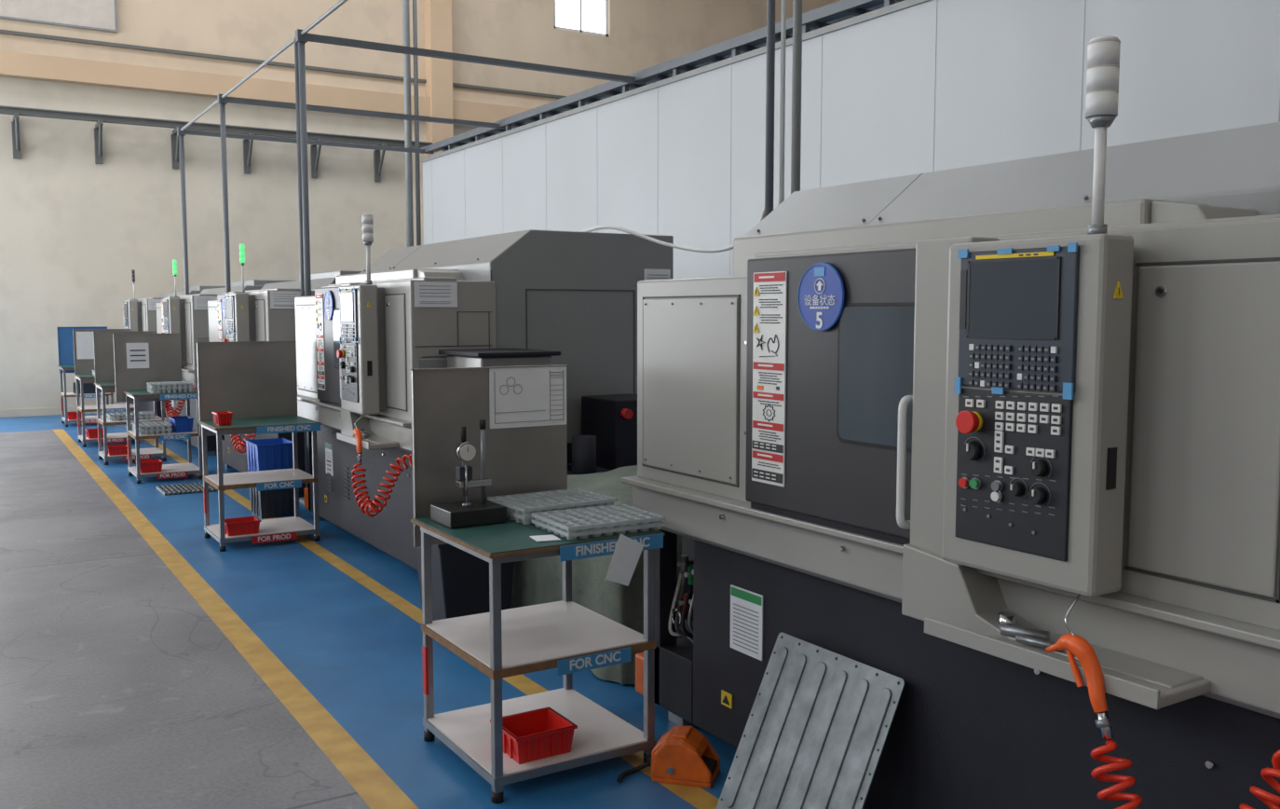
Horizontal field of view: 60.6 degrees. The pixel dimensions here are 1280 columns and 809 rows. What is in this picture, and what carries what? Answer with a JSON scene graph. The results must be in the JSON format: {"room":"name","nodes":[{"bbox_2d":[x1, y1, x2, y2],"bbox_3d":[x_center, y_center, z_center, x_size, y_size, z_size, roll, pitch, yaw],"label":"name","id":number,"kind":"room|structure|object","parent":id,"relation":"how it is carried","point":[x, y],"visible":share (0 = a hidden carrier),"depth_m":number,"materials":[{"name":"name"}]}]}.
{"room":"metal workshop","nodes":[
{"label":"metal workshop","id":0,"kind":"room"},
{"bbox_2d":[0,412,736,808],"bbox_3d":[0.874,0.890,9.085,25.000,0.100,24.300,-3,6,-32],"label":"floor","id":1,"kind":"structure","parent":0,"point":[144,663],"depth_m":4.95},
{"bbox_2d":[56,326,113,426],"bbox_3d":[-7.952,-0.416,15.719,0.665,1.390,0.696,-3,6,-32],"label":"trolley","id":2,"kind":"object","parent":1,"relation":"on","point":[65,335],"visible":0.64,"depth_m":15.78,"materials":[{"name":"metal"}]},
{"bbox_2d":[62,414,107,420],"bbox_3d":[-7.944,0.196,15.744,0.612,0.012,0.592,-3,6,-32],"label":"shelf","id":3,"kind":"object","parent":2,"relation":"attached to","point":[74,417],"depth_m":15.49,"materials":[{"name":"white laminate"}]},
{"bbox_2d":[61,391,110,394],"bbox_3d":[-7.944,-0.163,15.714,0.612,0.012,0.592,-3,6,-32],"label":"shelf","id":4,"kind":"object","parent":2,"relation":"attached to","point":[62,392],"depth_m":15.51,"materials":[{"name":"white laminate"}]},
{"bbox_2d":[72,328,139,447],"bbox_3d":[-6.537,-0.223,13.427,0.665,1.390,0.696,-3,6,-32],"label":"trolley","id":5,"kind":"object","parent":1,"relation":"on","point":[83,338],"visible":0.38,"depth_m":13.51,"materials":[{"name":"metal"}]},
{"bbox_2d":[78,432,127,439],"bbox_3d":[-6.530,0.389,13.452,0.612,0.012,0.592,-3,6,-32],"label":"shelf","id":6,"kind":"object","parent":5,"relation":"attached to","point":[117,435],"depth_m":13.25,"materials":[{"name":"white laminate"}]},
{"bbox_2d":[77,403,134,409],"bbox_3d":[-6.530,0.030,13.422,0.612,0.012,0.592,-3,6,-32],"label":"shelf","id":7,"kind":"object","parent":5,"relation":"attached to","point":[108,406],"depth_m":13.29,"materials":[{"name":"white laminate"}]},
{"bbox_2d":[93,330,166,464],"bbox_3d":[-5.524,-0.092,11.867,0.645,1.390,0.646,-3,6,-32],"label":"trolley","id":8,"kind":"object","parent":1,"relation":"on","point":[102,341],"visible":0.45,"depth_m":11.90,"materials":[{"name":"metal"}]},
{"bbox_2d":[97,415,162,422],"bbox_3d":[-5.516,0.162,11.862,0.592,0.012,0.542,-3,6,-32],"label":"shelf","id":9,"kind":"object","parent":8,"relation":"attached to","point":[115,419],"depth_m":11.70,"materials":[{"name":"white laminate"}]},
{"bbox_2d":[99,447,163,456],"bbox_3d":[-5.516,0.520,11.892,0.592,0.012,0.542,-3,6,-32],"label":"shelf","id":10,"kind":"object","parent":8,"relation":"attached to","point":[154,451],"depth_m":11.76,"materials":[{"name":"white laminate"}]},
{"bbox_2d":[113,333,203,483],"bbox_3d":[-4.653,0.015,10.606,0.690,1.390,0.696,-3,6,-32],"label":"trolley","id":11,"kind":"object","parent":1,"relation":"on","point":[148,366],"visible":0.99,"depth_m":10.70,"materials":[{"name":"metal"}]},
{"bbox_2d":[127,428,198,435],"bbox_3d":[-4.617,0.267,10.617,0.572,0.012,0.592,-3,6,-32],"label":"shelf","id":12,"kind":"object","parent":11,"relation":"attached to","point":[174,431],"depth_m":10.41,"materials":[{"name":"white laminate"}]},
{"bbox_2d":[129,462,199,474],"bbox_3d":[-4.617,0.625,10.648,0.572,0.012,0.592,-3,6,-32],"label":"shelf","id":13,"kind":"object","parent":11,"relation":"attached to","point":[176,468],"depth_m":10.51,"materials":[{"name":"white laminate"}]},
{"bbox_2d":[122,269,225,417],"bbox_3d":[-6.723,-0.871,16.370,2.094,2.186,2.683,-3,6,-32],"label":"cnc lathe machine","id":14,"kind":"object","parent":1,"relation":"on","point":[139,314],"visible":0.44,"depth_m":15.11,"materials":[{"name":"black paint"}]},
{"bbox_2d":[155,481,224,495],"bbox_3d":[-4.081,0.759,9.930,0.500,0.020,0.500,-3,6,-32],"label":"floor grate","id":15,"kind":"object","parent":1,"relation":"on","point":[195,487],"visible":0.76,"depth_m":9.85,"materials":[{"name":"grey metal"}]},
{"bbox_2d":[155,259,295,455],"bbox_3d":[-4.948,-0.632,13.540,2.094,2.186,2.683,-3,6,-32],"label":"cnc lathe machine","id":16,"kind":"object","parent":1,"relation":"on","point":[187,315],"visible":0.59,"depth_m":12.28,"materials":[{"name":"black paint"}]},
{"bbox_2d":[196,340,321,551],"bbox_3d":[-2.683,0.258,7.714,0.705,1.390,0.646,-3,6,-32],"label":"trolley","id":17,"kind":"object","parent":1,"relation":"on","point":[245,387],"visible":1,"depth_m":7.82,"materials":[{"name":"metal"}]},
{"bbox_2d":[204,468,313,485],"bbox_3d":[-2.675,0.512,7.708,0.652,0.012,0.542,-3,6,-32],"label":"shelf","id":18,"kind":"object","parent":17,"relation":"attached to","point":[284,476],"depth_m":7.62,"materials":[{"name":"white laminate"}]},
{"bbox_2d":[205,516,314,538],"bbox_3d":[-2.675,0.870,7.739,0.652,0.012,0.542,-3,6,-32],"label":"shelf","id":19,"kind":"object","parent":17,"relation":"attached to","point":[285,527],"depth_m":7.63,"materials":[{"name":"white laminate"}]},
{"bbox_2d":[245,437,294,518],"bbox_3d":[-2.930,0.582,8.702,0.302,0.580,0.402,-3,6,-32],"label":"crates","id":20,"kind":"object","parent":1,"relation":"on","point":[273,453],"visible":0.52,"depth_m":8.56,"materials":[{"name":"blue plastic"}]},
{"bbox_2d":[207,243,361,491],"bbox_3d":[-3.146,-0.390,10.667,2.094,2.186,2.683,-3,6,-32],"label":"cnc lathe machine","id":21,"kind":"object","parent":1,"relation":"on","point":[267,313],"visible":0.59,"depth_m":9.41,"materials":[{"name":"black paint"}]},
{"bbox_2d":[239,245,244,250],"bbox_3d":[-3.425,-1.347,9.419,0.040,0.052,0.040,-3,6,-32],"label":"lamp","id":22,"kind":"object","parent":21,"relation":"on","point":[241,247],"depth_m":9.40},
{"bbox_2d":[239,250,245,257],"bbox_3d":[-3.425,-1.296,9.423,0.040,0.052,0.040,-3,6,-32],"label":"lamp","id":23,"kind":"object","parent":21,"relation":"on","point":[241,252],"depth_m":9.41,"materials":[{"name":"green plastic"}]},
{"bbox_2d":[239,257,245,262],"bbox_3d":[-3.425,-1.244,9.428,0.040,0.052,0.040,-3,6,-32],"label":"lamp","id":24,"kind":"object","parent":21,"relation":"on","point":[242,259],"depth_m":9.41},
{"bbox_2d":[177,0,645,503],"bbox_3d":[-1.139,-1.143,9.515,3.380,3.880,12.450,-3,6,-32],"label":"frame","id":25,"kind":"object","parent":1,"relation":"on","point":[301,37],"visible":0.66,"depth_m":10.10,"materials":[{"name":"grey metal"}]},
{"bbox_2d":[402,0,421,246],"bbox_3d":[-3.224,-4.709,15.392,0.210,10.000,0.100,-3,6,-32],"label":"pole","id":26,"kind":"object","parent":1,"relation":"on","point":[405,3],"visible":0.49,"depth_m":15.42,"materials":[{"name":"grey metal"}]},
{"bbox_2d":[411,530,514,620],"bbox_3d":[-0.869,0.888,5.447,0.420,0.515,0.360,-3,6,-32],"label":"waste bin","id":27,"kind":"object","parent":1,"relation":"on","point":[459,578],"visible":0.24,"depth_m":5.27,"materials":[{"name":"black paint"}]},
{"bbox_2d":[294,213,673,570],"bbox_3d":[-1.354,-0.149,7.811,2.094,2.186,2.683,-3,6,-32],"label":"cnc lathe machine","id":28,"kind":"object","parent":1,"relation":"on","point":[360,338],"visible":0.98,"depth_m":6.81,"materials":[{"name":"black paint"}]},
{"bbox_2d":[361,215,373,223],"bbox_3d":[-1.633,-1.107,6.563,0.066,0.052,0.066,-3,6,-32],"label":"lamp","id":29,"kind":"object","parent":28,"relation":"on","point":[365,219],"depth_m":6.53,"materials":[{"name":"white plastic"}]},
{"bbox_2d":[362,224,373,232],"bbox_3d":[-1.633,-1.055,6.567,0.066,0.052,0.066,-3,6,-32],"label":"lamp","id":30,"kind":"object","parent":28,"relation":"on","point":[366,228],"depth_m":6.54,"materials":[{"name":"white plastic"}]},
{"bbox_2d":[362,232,373,241],"bbox_3d":[-1.633,-1.003,6.571,0.066,0.052,0.066,-3,6,-32],"label":"lamp","id":31,"kind":"object","parent":28,"relation":"on","point":[366,237],"depth_m":6.54,"materials":[{"name":"white plastic"}]},
{"bbox_2d":[410,364,664,803],"bbox_3d":[-0.385,0.573,3.975,0.665,1.390,0.747,-3,6,-32],"label":"trolley","id":32,"kind":"object","parent":1,"relation":"on","point":[523,408],"visible":0.96,"depth_m":3.99,"materials":[{"name":"metal"}]},
{"bbox_2d":[430,419,506,528],"bbox_3d":[-0.630,0.244,4.004,0.220,0.369,0.200,-3,6,-32],"label":"stand","id":33,"kind":"object","parent":32,"relation":"on","point":[454,514],"visible":1,"depth_m":3.97,"materials":[{"name":"black metal"}]},
{"bbox_2d":[425,599,647,668],"bbox_3d":[-0.380,0.826,3.974,0.612,0.012,0.632,-3,6,-32],"label":"shelf","id":34,"kind":"object","parent":32,"relation":"attached to","point":[539,635],"depth_m":3.91,"materials":[{"name":"white laminate"}]},
{"bbox_2d":[427,687,647,776],"bbox_3d":[-0.380,1.185,4.004,0.612,0.012,0.632,-3,6,-32],"label":"shelf","id":35,"kind":"object","parent":32,"relation":"attached to","point":[600,734],"depth_m":3.93,"materials":[{"name":"white laminate"}]},
{"bbox_2d":[487,488,617,524],"bbox_3d":[-0.334,0.385,4.166,0.400,0.061,0.300,-3,6,-34],"label":"tray","id":36,"kind":"object","parent":32,"relation":"on","point":[520,507],"visible":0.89,"depth_m":4.11,"materials":[{"name":"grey plastic"}]},
{"bbox_2d":[531,503,665,539],"bbox_3d":[-0.151,0.415,3.893,0.380,0.046,0.300,-3,6,-30],"label":"tray","id":37,"kind":"object","parent":32,"relation":"on","point":[582,523],"visible":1,"depth_m":3.83,"materials":[{"name":"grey plastic"}]},
{"bbox_2d":[438,348,637,474],"bbox_3d":[-0.382,0.370,6.419,1.380,1.385,0.800,-3,6,-32],"label":"conveyor","id":38,"kind":"object","parent":1,"relation":"on","point":[607,441],"visible":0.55,"depth_m":6.51,"materials":[{"name":"black metal"}]},
{"bbox_2d":[510,464,681,684],"bbox_3d":[-0.038,0.751,5.307,0.868,0.812,1.190,-3,6,-32],"label":"conveyor","id":39,"kind":"object","parent":1,"relation":"on","point":[537,580],"visible":0.23,"depth_m":4.93,"materials":[{"name":"grey metal"}]},
{"bbox_2d":[616,725,720,788],"bbox_3d":[0.101,1.206,3.780,0.320,0.162,0.205,1,5,15],"label":"switch","id":40,"kind":"object","parent":1,"relation":"on","point":[683,755],"visible":1,"depth_m":3.72,"materials":[{"name":"orange metal"}]},
{"bbox_2d":[650,725,708,774],"bbox_3d":[0.138,1.198,3.788,0.177,0.135,0.140,1,5,15],"label":"hood","id":41,"kind":"object","parent":40,"relation":"attached to","point":[683,749],"depth_m":3.72,"materials":[{"name":"orange plastic"}]},
{"bbox_2d":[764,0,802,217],"bbox_3d":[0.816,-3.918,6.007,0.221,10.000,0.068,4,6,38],"label":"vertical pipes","id":42,"kind":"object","parent":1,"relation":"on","point":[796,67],"visible":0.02,"depth_m":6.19,"materials":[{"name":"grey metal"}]},
{"bbox_2d":[578,206,764,252],"bbox_3d":[0.187,-1.055,6.771,1.423,0.249,0.102,4,6,37],"label":"hanging cable","id":43,"kind":"object","parent":42,"relation":"hanging from","point":[719,250],"visible":0.73,"depth_m":6.84,"materials":[{"name":"white plastic"}]},
{"bbox_2d":[715,632,905,808],"bbox_3d":[0.495,1.046,3.298,0.268,0.559,0.560,-3,6,-32],"label":"steel plate","id":44,"kind":"object","parent":1,"relation":"on","point":[817,728],"visible":1,"depth_m":3.30,"materials":[{"name":"grey metal"}]},
{"bbox_2d":[422,0,1279,278],"bbox_3d":[2.244,-0.857,7.193,0.080,3.700,19.900,-3,6,-32],"label":"panels","id":45,"kind":"object","parent":1,"relation":"on","point":[1007,76],"visible":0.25,"depth_m":7.89,"materials":[{"name":"white metal"}]},
{"bbox_2d":[421,0,930,162],"bbox_3d":[2.244,-2.725,7.036,0.120,0.050,19.900,-3,6,-32],"label":"cap","id":46,"kind":"object","parent":45,"relation":"on","point":[905,4],"visible":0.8,"depth_m":9.66,"materials":[{"name":"grey metal"}]},
{"bbox_2d":[420,0,904,153],"bbox_3d":[2.337,-2.850,7.084,0.360,0.190,19.900,-3,6,-32],"label":"cable tray","id":47,"kind":"object","parent":46,"relation":"on","point":[840,10],"visible":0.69,"depth_m":10.03,"materials":[{"name":"grey metal"}]},
{"bbox_2d":[431,0,1279,276],"bbox_3d":[2.301,-0.843,7.025,0.002,3.700,19.554,-3,6,-32],"label":"joint","id":48,"kind":"object","parent":45,"relation":"attached to","point":[936,0],"visible":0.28,"depth_m":8.34,"materials":[{"name":"grey metal"}]},
{"bbox_2d":[620,36,1279,808],"bbox_3d":[1.280,0.205,3.611,2.094,2.186,2.683,-3,6,-32],"label":"cnc lathe machine","id":49,"kind":"object","parent":1,"relation":"on","point":[1000,441],"visible":1,"depth_m":2.74,"materials":[{"name":"black paint"}]},
{"bbox_2d":[1085,90,1118,118],"bbox_3d":[1.001,-0.649,2.372,0.066,0.052,0.066,-3,6,-32],"label":"lamp","id":50,"kind":"object","parent":49,"relation":"on","point":[1098,103],"depth_m":2.35,"materials":[{"name":"grey plastic"}]},
{"bbox_2d":[1086,65,1119,92],"bbox_3d":[1.001,-0.701,2.367,0.066,0.052,0.066,-3,6,-32],"label":"lamp","id":51,"kind":"object","parent":49,"relation":"on","point":[1099,78],"depth_m":2.34,"materials":[{"name":"grey plastic"}]},
{"bbox_2d":[1086,40,1120,68],"bbox_3d":[1.001,-0.753,2.363,0.066,0.052,0.066,-3,6,-32],"label":"lamp","id":52,"kind":"object","parent":49,"relation":"on","point":[1100,54],"depth_m":2.34,"materials":[{"name":"grey plastic"}]},
{"bbox_2d":[0,0,839,408],"bbox_3d":[-5.618,-5.014,19.012,25.000,10.000,0.200,-3,6,-32],"label":"wall","id":53,"kind":"structure","parent":0,"point":[74,229],"depth_m":18.12,"materials":[{"name":"beige paint"}]},
{"bbox_2d":[0,406,102,417],"bbox_3d":[-5.557,-0.083,19.330,25.000,0.120,0.030,-3,6,-32],"label":"baseboard","id":54,"kind":"structure","parent":53,"relation":"attached to","point":[46,411],"depth_m":16.95,"materials":[{"name":"beige paint"}]},
{"bbox_2d":[0,0,117,32],"bbox_3d":[-9.546,-6.375,16.286,3.180,1.230,0.050,-3,6,-32],"label":"notice board","id":55,"kind":"object","parent":53,"relation":"attached to","point":[115,9],"visible":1,"depth_m":16.81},
{"bbox_2d":[0,105,432,181],"bbox_3d":[-9.927,-4.026,15.979,14.400,0.700,0.500,-3,6,-32],"label":"rail","id":56,"kind":"object","parent":53,"relation":"attached to","point":[100,118],"visible":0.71,"depth_m":17.63,"materials":[{"name":"grey metal"}]},
{"bbox_2d":[0,50,532,122],"bbox_3d":[-5.507,-5.288,18.811,25.000,0.340,0.220,-3,6,-32],"label":"beam","id":57,"kind":"structure","parent":53,"relation":"attached to","point":[12,64],"depth_m":17.75,"materials":[{"name":"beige paint"}]},
{"bbox_2d":[0,29,566,98],"bbox_3d":[-5.549,-5.777,18.837,25.000,0.050,0.060,-3,6,-32],"label":"trim","id":58,"kind":"structure","parent":53,"relation":"attached to","point":[5,32],"depth_m":18.12,"materials":[{"name":"grey metal"}]},
{"bbox_2d":[423,0,453,156],"bbox_3d":[-3.650,-5.092,19.945,0.410,10.000,0.300,-3,6,-32],"label":"trim","id":59,"kind":"structure","parent":53,"relation":"attached to","point":[437,13],"depth_m":19.74,"materials":[{"name":"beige paint"}]},
{"bbox_2d":[553,0,608,36],"bbox_3d":[-1.179,-8.070,21.521,1.250,1.530,0.070,-3,6,-32],"label":"frame","id":60,"kind":"object","parent":53,"relation":"attached to","point":[605,2],"visible":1,"depth_m":21.61,"materials":[{"name":"white plastic"}]},
{"bbox_2d":[555,0,603,33],"bbox_3d":[-1.214,-8.075,21.576,1.250,1.530,0.020,-3,6,-32],"label":"pane","id":61,"kind":"object","parent":60,"relation":"in","point":[566,11],"visible":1,"depth_m":21.64,"materials":[{"name":"white glass"}]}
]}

